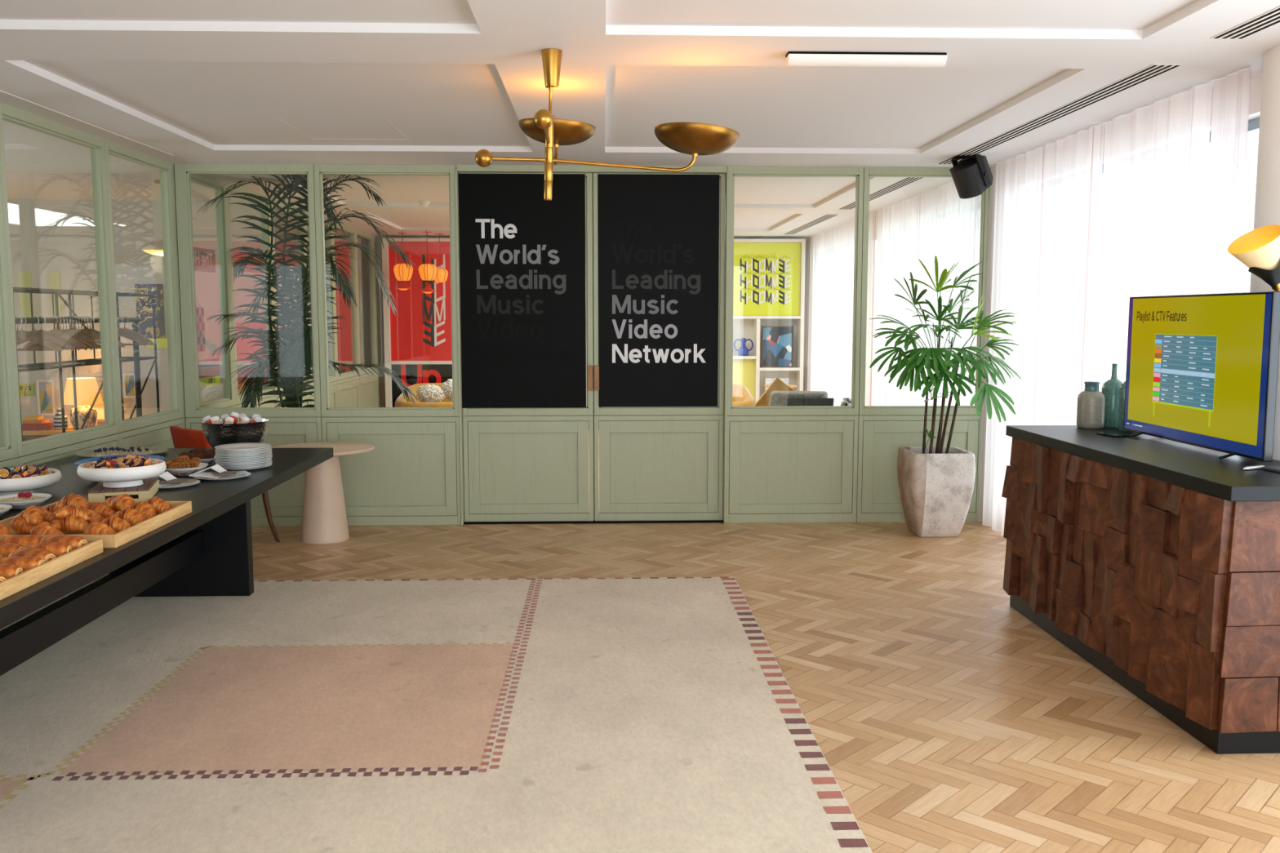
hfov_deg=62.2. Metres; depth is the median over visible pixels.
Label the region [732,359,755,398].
panel
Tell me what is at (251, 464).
dinner plate
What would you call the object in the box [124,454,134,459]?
fruit
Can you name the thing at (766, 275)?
framed poster
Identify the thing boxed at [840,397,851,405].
patterned pot
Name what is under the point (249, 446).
dinner plate
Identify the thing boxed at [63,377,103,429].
table lamp
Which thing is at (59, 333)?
clothes hanger
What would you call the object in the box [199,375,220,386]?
poster
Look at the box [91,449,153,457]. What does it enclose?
rolled oats
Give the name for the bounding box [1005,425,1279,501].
countertop
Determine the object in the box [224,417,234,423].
juice bottle
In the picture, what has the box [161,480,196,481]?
table knife
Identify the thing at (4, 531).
croissant
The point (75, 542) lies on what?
pastry
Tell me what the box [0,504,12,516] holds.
bowl
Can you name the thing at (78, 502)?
croissant
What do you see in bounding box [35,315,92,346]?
clothes hanger
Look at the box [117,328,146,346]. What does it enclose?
clothes hanger
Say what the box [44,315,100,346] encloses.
clothes hanger
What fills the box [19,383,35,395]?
poster
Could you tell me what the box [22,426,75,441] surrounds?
console table
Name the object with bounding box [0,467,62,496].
footed bowl
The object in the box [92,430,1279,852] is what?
floor
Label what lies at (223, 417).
juice bottle
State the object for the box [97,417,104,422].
book
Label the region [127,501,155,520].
croissant
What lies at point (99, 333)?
clothes hanger
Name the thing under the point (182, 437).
dining chair
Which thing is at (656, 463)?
door
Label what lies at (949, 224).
curtain
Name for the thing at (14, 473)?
blackberry
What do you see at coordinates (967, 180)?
grille
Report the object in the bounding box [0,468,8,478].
fruit
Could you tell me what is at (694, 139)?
chandelier
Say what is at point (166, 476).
paper napkin
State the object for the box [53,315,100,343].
clothes hanger
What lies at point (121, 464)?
fruit
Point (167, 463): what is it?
cookie
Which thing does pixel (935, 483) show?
square pot
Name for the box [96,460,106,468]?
fruit
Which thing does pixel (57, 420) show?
vase
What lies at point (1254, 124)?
window
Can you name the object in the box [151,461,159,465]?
fruit
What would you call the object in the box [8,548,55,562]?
pastry
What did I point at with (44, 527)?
croissant
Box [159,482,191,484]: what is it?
table knife
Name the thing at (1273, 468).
tablet
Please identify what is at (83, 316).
clothes hanger
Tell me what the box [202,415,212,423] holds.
juice bottle
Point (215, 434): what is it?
bowl
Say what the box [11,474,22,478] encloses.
fruit
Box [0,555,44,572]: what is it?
pastry
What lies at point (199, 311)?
poster
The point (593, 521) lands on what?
trim
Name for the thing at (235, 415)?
juice bottle
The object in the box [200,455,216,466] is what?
bowl
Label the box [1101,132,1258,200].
window
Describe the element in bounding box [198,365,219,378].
poster
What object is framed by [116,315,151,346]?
clothes hanger
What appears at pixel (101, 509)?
croissant
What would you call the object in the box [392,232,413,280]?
paper lantern
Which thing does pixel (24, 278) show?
poster
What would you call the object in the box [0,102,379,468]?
wall
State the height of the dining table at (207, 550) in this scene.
0.744 m
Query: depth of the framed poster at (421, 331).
14.40 m
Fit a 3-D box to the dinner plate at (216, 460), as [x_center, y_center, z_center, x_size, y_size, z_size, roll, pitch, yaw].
[-2.073,0.177,5.550,0.280,0.016,0.280,0,6,-2]
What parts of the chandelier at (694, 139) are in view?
stem, drop rod, arm, lamp shade, arm, lamp shade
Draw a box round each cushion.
[415,383,445,402]
[440,378,453,402]
[753,377,795,406]
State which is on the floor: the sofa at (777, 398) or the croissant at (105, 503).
the sofa at (777, 398)
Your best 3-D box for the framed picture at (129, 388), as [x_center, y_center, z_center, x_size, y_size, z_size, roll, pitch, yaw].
[-4.872,-0.390,10.145,0.126,0.238,0.022,0,6,-2]
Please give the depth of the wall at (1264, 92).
4.36 m
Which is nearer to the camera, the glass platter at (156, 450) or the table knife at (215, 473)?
the table knife at (215, 473)
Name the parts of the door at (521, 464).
handle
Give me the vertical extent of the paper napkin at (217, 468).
0.047 m
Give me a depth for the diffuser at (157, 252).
8.51 m
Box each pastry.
[0,534,44,547]
[0,542,23,557]
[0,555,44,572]
[0,564,22,579]
[0,573,5,582]
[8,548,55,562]
[23,542,71,557]
[40,534,87,551]
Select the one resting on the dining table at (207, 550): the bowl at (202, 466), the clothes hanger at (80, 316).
the bowl at (202, 466)
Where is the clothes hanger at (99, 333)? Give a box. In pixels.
[57,315,122,347]
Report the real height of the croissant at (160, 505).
0.066 m
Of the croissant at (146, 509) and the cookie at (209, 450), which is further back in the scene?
the cookie at (209, 450)
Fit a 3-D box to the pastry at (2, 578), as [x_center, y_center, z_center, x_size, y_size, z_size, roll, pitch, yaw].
[-1.873,0.443,3.002,0.145,0.064,0.086,1,6,6]
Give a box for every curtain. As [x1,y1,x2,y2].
[804,219,854,405]
[864,195,919,405]
[913,182,981,405]
[977,124,1104,535]
[1093,82,1212,391]
[1201,67,1251,293]
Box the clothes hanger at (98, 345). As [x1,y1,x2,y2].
[31,315,99,349]
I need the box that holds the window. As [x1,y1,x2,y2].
[1102,117,1259,176]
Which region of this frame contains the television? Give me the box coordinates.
[1123,291,1279,462]
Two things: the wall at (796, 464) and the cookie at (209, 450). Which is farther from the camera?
the wall at (796, 464)
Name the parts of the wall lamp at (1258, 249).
lamp shade, arm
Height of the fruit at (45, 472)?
0.039 m
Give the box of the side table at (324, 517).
[271,441,374,544]
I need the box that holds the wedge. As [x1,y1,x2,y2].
[143,457,151,464]
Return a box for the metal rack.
[13,287,159,432]
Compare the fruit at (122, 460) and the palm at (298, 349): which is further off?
the palm at (298, 349)
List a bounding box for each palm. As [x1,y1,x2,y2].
[195,174,418,407]
[869,255,1021,537]
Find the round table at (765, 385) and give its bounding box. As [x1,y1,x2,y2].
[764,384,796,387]
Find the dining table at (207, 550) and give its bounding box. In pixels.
[0,447,333,675]
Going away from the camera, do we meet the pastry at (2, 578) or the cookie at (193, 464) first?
the pastry at (2, 578)
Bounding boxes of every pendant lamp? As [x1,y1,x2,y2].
[141,180,163,256]
[395,229,411,290]
[419,229,435,293]
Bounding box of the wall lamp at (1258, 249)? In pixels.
[1227,224,1279,291]
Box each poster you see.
[17,271,33,317]
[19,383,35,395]
[48,271,62,317]
[134,284,164,337]
[146,337,167,347]
[193,246,215,272]
[195,307,205,351]
[198,358,219,368]
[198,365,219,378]
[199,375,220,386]
[232,250,264,274]
[235,322,267,364]
[237,367,268,389]
[334,239,354,370]
[388,241,452,360]
[391,364,452,407]
[457,173,586,408]
[597,173,719,407]
[733,242,800,315]
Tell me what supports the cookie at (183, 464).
in the bowl at (202, 466)
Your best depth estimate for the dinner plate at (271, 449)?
5.45 m
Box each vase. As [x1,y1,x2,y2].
[53,408,67,430]
[733,337,753,355]
[1076,381,1105,429]
[1101,363,1123,427]
[1117,381,1132,431]
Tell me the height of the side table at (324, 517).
0.650 m
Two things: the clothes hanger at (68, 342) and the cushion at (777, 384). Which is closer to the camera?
the clothes hanger at (68, 342)
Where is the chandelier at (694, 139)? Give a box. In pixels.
[475,48,739,200]
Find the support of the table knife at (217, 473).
on the dinner plate at (232, 477)
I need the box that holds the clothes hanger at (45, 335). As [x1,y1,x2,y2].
[17,315,73,350]
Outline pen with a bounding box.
[1242,465,1264,470]
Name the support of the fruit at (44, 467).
on the fruit at (45, 472)
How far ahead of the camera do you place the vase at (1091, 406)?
5.47 m
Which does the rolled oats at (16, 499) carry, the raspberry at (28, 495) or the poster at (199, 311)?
the raspberry at (28, 495)
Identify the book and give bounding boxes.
[22,418,48,423]
[22,422,53,430]
[23,415,43,420]
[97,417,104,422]
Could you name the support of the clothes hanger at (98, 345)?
hanging from the rail
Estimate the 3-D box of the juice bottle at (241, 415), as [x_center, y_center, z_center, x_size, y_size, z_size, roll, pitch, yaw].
[-2.303,-0.023,6.176,0.052,0.110,0.095,0,6,-2]
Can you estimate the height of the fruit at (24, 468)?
0.039 m
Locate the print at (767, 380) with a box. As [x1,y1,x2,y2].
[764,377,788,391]
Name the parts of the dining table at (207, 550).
leg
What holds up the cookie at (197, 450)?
on the cookie
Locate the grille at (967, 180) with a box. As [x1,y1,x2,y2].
[949,165,982,198]
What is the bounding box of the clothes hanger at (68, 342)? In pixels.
[17,315,79,350]
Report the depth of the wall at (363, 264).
14.65 m
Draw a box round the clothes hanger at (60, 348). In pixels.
[16,315,62,351]
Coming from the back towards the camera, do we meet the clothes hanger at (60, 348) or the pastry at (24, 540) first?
the clothes hanger at (60, 348)
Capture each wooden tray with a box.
[0,501,191,548]
[0,538,102,599]
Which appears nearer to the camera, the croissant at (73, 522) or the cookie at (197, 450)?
the croissant at (73, 522)
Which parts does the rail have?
post, rail, post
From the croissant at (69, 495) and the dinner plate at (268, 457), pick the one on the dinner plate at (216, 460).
the dinner plate at (268, 457)
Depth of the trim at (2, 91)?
5.89 m
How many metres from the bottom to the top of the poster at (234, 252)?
0.170 m
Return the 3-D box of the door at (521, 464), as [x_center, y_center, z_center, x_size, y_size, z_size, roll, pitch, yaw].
[-0.824,-0.569,7.885,0.996,2.582,0.100,0,6,-2]
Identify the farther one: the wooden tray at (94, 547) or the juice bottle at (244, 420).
the juice bottle at (244, 420)
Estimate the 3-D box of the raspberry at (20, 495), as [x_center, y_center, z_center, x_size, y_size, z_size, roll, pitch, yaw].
[-2.578,0.286,4.424,0.029,0.026,0.026,-1,6,-11]
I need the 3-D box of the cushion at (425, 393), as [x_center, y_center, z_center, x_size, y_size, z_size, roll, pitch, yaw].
[-2.331,-0.354,11.798,0.331,0.252,0.191,-1,6,-11]
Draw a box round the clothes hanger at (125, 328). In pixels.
[118,315,154,346]
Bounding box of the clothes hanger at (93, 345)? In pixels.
[24,315,97,349]
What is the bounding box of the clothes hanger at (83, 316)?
[59,315,100,346]
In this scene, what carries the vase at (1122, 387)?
on the bar counter at (1155, 561)
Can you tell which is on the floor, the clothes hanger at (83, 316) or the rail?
the rail
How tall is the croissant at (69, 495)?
0.083 m
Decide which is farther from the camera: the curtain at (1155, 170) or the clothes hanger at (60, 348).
the clothes hanger at (60, 348)
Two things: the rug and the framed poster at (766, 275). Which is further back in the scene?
the framed poster at (766, 275)
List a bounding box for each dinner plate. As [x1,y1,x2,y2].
[157,478,199,488]
[193,471,250,480]
[214,442,271,450]
[214,447,271,453]
[214,448,271,455]
[214,457,271,463]
[214,458,271,465]
[215,445,271,452]
[215,450,271,457]
[215,452,271,458]
[215,453,272,460]
[215,455,272,462]
[215,460,272,466]
[219,462,272,468]
[222,463,271,471]
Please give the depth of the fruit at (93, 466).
4.53 m
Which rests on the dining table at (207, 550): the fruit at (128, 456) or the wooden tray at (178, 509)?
the wooden tray at (178, 509)
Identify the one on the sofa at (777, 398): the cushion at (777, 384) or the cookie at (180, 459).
the cushion at (777, 384)
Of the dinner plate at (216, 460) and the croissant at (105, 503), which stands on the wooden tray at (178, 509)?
the croissant at (105, 503)
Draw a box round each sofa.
[395,382,453,407]
[732,383,755,406]
[768,391,834,406]
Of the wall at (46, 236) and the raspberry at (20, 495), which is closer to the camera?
the raspberry at (20, 495)
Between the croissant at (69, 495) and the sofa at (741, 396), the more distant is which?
the sofa at (741, 396)
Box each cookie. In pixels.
[164,460,172,472]
[167,462,180,475]
[175,455,190,462]
[178,452,190,456]
[179,462,190,474]
[186,453,197,458]
[187,460,198,473]
[190,457,199,465]
[192,447,206,453]
[196,453,206,459]
[204,451,213,464]
[206,448,215,456]
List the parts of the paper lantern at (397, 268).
lamp shade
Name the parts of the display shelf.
panel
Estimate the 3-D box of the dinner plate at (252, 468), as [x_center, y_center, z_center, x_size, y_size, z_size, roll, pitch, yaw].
[-2.073,0.210,5.555,0.280,0.016,0.280,0,6,-2]
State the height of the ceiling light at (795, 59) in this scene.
0.052 m
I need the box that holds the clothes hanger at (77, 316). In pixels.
[54,315,100,344]
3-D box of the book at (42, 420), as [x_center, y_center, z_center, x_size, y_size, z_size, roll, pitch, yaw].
[-5.580,-0.048,9.805,0.170,0.030,0.140,-1,6,-5]
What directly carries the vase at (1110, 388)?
on the bar counter at (1155, 561)
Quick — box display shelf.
[381,237,805,407]
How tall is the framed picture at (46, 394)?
0.342 m
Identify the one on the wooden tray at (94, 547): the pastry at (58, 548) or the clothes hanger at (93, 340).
the pastry at (58, 548)
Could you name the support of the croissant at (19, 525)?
on the wooden tray at (178, 509)
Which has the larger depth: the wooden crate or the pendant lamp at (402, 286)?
the pendant lamp at (402, 286)
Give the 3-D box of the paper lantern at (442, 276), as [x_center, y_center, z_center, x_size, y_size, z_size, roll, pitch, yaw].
[-2.651,-2.231,14.064,0.210,0.639,0.213,0,6,-2]
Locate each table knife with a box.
[159,481,194,482]
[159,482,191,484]
[160,480,196,481]
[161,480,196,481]
[212,471,248,474]
[213,472,248,474]
[213,473,244,475]
[213,473,245,475]
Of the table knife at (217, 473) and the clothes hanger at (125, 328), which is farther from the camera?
the clothes hanger at (125, 328)
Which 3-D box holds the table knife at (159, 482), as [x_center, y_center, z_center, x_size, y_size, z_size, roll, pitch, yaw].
[-2.156,0.260,4.939,0.155,0.008,0.015,-1,6,-6]
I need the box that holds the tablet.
[1262,466,1279,472]
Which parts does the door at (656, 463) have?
handle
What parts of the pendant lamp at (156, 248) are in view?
lamp shade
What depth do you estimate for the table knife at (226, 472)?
5.24 m
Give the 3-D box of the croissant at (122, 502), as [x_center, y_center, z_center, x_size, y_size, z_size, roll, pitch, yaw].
[-2.002,0.296,4.112,0.124,0.071,0.071,3,7,30]
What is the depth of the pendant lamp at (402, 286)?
13.34 m
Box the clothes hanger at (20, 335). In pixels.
[14,315,57,351]
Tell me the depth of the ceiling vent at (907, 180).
9.09 m
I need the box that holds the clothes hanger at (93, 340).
[39,315,101,348]
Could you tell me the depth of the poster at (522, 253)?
7.83 m
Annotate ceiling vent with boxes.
[783,213,839,234]
[839,177,924,208]
[936,63,1182,164]
[1209,5,1279,39]
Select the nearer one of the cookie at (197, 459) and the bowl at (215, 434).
the cookie at (197, 459)
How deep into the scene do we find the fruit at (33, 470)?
4.69 m
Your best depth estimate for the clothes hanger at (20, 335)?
6.66 m
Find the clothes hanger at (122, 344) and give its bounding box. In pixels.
[60,315,124,347]
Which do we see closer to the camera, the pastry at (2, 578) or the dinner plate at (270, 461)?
the pastry at (2, 578)
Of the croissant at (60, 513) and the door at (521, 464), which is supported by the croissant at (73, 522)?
the croissant at (60, 513)
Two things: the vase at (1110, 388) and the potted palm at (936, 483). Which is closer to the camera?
the vase at (1110, 388)
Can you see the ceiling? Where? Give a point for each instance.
(194, 82)
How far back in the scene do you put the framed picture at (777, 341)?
14.62 m
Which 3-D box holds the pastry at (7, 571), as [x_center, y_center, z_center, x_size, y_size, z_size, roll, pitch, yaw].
[-1.883,0.433,3.099,0.143,0.062,0.087,-1,6,-10]
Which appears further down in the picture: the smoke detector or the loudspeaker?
the smoke detector
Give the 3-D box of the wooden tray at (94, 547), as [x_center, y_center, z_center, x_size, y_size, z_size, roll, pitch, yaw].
[-2.061,0.435,3.247,0.525,0.046,0.645,0,6,-2]
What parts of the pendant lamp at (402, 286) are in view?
cord, lamp shade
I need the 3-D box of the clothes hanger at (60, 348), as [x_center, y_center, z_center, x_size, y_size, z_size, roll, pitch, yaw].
[-3.888,-0.582,6.679,0.430,0.225,0.023,-2,6,-19]
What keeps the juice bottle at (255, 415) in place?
in the bowl at (215, 434)
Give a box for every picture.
[35,379,56,415]
[122,373,135,398]
[760,325,793,367]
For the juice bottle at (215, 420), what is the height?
0.112 m
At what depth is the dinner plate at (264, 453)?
5.45 m
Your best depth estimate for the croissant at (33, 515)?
3.81 m
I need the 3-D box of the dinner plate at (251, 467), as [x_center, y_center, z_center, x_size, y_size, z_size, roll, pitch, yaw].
[-2.072,0.202,5.554,0.280,0.016,0.280,0,6,-2]
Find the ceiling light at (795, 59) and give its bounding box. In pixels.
[785,51,947,67]
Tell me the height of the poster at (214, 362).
0.060 m
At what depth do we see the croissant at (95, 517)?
3.95 m
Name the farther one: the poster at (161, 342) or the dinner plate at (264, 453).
the poster at (161, 342)
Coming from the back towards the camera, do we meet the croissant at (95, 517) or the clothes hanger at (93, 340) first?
the clothes hanger at (93, 340)
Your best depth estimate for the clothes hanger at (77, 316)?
7.39 m
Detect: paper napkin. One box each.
[153,471,177,486]
[188,464,226,478]
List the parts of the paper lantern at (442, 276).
lamp shade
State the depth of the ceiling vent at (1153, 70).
5.51 m
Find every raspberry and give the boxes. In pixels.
[17,492,24,497]
[24,491,31,497]
[109,460,115,466]
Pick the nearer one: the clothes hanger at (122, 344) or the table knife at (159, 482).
the table knife at (159, 482)
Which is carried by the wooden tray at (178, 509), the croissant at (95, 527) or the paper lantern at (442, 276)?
the croissant at (95, 527)
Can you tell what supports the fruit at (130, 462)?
in the footed bowl at (122, 477)
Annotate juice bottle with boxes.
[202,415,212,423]
[210,416,221,423]
[220,413,229,423]
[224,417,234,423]
[230,411,239,423]
[238,413,246,422]
[238,416,249,423]
[250,413,260,422]
[251,415,262,422]
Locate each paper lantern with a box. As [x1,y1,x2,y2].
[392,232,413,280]
[417,231,437,280]
[434,233,448,282]
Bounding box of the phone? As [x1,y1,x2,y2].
[1096,431,1128,437]
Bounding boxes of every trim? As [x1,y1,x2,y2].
[0,89,173,155]
[463,520,723,524]
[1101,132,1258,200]
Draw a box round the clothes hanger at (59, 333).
[22,315,87,350]
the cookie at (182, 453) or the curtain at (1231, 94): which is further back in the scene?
the cookie at (182, 453)
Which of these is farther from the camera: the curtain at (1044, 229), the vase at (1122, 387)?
the curtain at (1044, 229)
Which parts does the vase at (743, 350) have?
handle, handle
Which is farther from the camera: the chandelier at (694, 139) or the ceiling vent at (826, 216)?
the ceiling vent at (826, 216)
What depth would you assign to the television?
4.51 m
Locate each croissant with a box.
[0,524,11,535]
[10,515,35,533]
[13,506,44,524]
[30,521,63,534]
[35,506,54,524]
[44,504,57,514]
[49,514,88,532]
[53,495,87,511]
[53,505,91,521]
[55,493,90,508]
[80,507,104,523]
[83,521,116,534]
[87,502,116,519]
[101,515,131,533]
[102,495,119,511]
[106,493,135,511]
[108,507,144,525]
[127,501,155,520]
[146,496,170,513]
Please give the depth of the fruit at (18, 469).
4.70 m
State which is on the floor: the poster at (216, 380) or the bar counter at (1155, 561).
the bar counter at (1155, 561)
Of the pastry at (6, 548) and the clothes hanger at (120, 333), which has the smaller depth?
the pastry at (6, 548)
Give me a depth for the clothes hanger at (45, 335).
6.86 m
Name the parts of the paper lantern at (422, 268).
lamp shade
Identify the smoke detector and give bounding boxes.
[418,200,430,207]
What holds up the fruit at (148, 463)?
in the footed bowl at (122, 477)
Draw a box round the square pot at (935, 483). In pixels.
[897,446,975,537]
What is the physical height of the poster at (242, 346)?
0.350 m
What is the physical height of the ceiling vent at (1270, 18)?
0.007 m
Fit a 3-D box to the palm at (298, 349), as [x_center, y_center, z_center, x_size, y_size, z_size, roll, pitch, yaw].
[-2.688,-0.744,8.619,1.744,2.803,1.250,2,6,16]
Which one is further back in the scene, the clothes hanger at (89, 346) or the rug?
the clothes hanger at (89, 346)
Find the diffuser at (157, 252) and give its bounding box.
[142,249,163,256]
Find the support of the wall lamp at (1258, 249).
attached to the wall at (1264, 92)
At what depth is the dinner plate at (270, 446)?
5.45 m
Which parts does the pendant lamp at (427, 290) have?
cord, lamp shade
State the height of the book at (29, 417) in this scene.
0.030 m
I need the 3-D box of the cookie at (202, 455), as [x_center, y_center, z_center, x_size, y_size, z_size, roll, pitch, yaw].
[-2.326,0.171,5.609,0.073,0.059,0.046,0,6,3]
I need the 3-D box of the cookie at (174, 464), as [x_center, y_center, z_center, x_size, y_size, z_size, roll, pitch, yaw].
[-2.309,0.209,5.268,0.073,0.061,0.044,-1,6,-8]
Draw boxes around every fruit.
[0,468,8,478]
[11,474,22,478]
[13,466,22,472]
[21,464,28,473]
[28,466,37,475]
[40,464,47,471]
[40,469,49,475]
[83,463,91,468]
[89,464,97,468]
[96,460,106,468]
[115,457,124,463]
[115,462,124,468]
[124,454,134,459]
[124,457,133,466]
[133,457,142,466]
[142,462,151,466]
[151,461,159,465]
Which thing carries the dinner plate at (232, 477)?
on the dining table at (207, 550)
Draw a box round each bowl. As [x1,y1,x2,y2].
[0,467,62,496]
[0,493,52,509]
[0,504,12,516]
[74,454,165,466]
[76,458,166,488]
[164,462,208,476]
[200,417,269,449]
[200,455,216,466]
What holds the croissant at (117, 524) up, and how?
on the wooden tray at (178, 509)
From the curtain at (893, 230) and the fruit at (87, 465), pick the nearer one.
the fruit at (87, 465)
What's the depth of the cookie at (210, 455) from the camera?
5.62 m
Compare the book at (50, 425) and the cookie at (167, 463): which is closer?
the cookie at (167, 463)
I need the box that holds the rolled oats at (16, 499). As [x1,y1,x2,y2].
[0,495,47,505]
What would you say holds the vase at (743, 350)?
on the display shelf
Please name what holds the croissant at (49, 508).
on the wooden tray at (178, 509)
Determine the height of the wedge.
0.026 m
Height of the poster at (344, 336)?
1.530 m
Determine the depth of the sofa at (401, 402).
11.54 m
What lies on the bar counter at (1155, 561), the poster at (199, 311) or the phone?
the phone
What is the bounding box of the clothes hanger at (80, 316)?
[56,315,100,345]
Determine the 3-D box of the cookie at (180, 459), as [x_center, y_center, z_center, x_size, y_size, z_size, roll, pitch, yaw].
[-2.292,0.176,5.323,0.073,0.059,0.046,-1,6,-10]
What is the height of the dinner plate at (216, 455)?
0.016 m
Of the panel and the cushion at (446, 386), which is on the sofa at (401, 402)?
the cushion at (446, 386)
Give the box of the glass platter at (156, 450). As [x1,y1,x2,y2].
[75,446,168,457]
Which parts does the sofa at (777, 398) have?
panel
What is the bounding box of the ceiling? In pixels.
[0,0,1279,237]
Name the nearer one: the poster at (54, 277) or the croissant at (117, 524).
the croissant at (117, 524)
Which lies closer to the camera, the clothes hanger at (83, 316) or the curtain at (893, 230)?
the clothes hanger at (83, 316)
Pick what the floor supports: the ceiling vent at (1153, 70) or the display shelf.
the display shelf
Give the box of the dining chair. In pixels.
[169,426,279,542]
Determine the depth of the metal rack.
8.51 m
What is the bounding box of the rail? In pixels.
[14,317,142,441]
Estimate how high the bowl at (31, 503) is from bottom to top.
0.039 m
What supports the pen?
on the bar counter at (1155, 561)
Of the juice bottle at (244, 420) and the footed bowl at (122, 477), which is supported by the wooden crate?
the footed bowl at (122, 477)
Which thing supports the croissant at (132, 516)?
on the wooden tray at (178, 509)
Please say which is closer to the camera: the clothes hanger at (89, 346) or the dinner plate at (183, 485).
the dinner plate at (183, 485)
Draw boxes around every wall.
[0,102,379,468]
[7,200,267,440]
[173,163,991,526]
[274,236,808,407]
[1102,45,1279,461]
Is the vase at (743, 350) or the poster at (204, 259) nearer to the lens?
the poster at (204, 259)
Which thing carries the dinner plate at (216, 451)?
on the dinner plate at (271, 449)
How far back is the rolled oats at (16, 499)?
4.41 m
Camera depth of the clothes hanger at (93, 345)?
7.18 m
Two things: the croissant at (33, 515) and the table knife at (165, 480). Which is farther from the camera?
the table knife at (165, 480)
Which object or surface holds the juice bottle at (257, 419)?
in the bowl at (215, 434)
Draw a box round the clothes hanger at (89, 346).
[53,315,92,349]
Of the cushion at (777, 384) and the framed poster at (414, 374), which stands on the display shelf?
the framed poster at (414, 374)
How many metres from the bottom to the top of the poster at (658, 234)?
1.709 m
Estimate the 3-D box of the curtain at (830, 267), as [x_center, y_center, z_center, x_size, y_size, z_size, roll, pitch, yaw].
[2.375,-1.157,13.354,0.068,2.620,2.770,0,6,-2]
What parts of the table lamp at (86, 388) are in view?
lamp shade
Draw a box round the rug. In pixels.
[0,577,872,852]
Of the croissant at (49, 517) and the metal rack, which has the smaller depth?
the croissant at (49, 517)
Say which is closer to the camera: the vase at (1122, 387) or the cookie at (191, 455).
the vase at (1122, 387)
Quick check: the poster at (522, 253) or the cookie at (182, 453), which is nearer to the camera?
the cookie at (182, 453)
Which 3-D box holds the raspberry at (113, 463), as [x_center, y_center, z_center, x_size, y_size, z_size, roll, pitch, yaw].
[-2.271,0.159,4.570,0.029,0.027,0.026,4,7,35]
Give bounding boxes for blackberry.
[10,471,18,475]
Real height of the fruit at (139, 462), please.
0.036 m
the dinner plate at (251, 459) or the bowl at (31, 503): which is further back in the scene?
the dinner plate at (251, 459)
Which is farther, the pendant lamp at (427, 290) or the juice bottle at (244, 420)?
the pendant lamp at (427, 290)
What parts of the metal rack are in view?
rail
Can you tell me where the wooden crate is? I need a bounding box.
[88,477,158,501]
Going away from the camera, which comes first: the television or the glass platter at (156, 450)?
the television
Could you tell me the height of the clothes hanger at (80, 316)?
0.225 m
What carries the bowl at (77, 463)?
on the dining table at (207, 550)
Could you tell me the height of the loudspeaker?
0.294 m
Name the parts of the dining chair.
backrest, leg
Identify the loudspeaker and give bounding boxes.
[949,154,993,198]
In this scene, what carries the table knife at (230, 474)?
on the dinner plate at (232, 477)
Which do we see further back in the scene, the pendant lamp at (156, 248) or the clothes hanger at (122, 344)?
the pendant lamp at (156, 248)
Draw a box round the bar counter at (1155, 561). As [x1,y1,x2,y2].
[1001,425,1279,754]
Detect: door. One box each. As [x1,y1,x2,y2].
[458,172,595,521]
[593,173,725,520]
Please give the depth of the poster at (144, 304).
10.08 m
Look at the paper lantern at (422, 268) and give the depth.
13.70 m

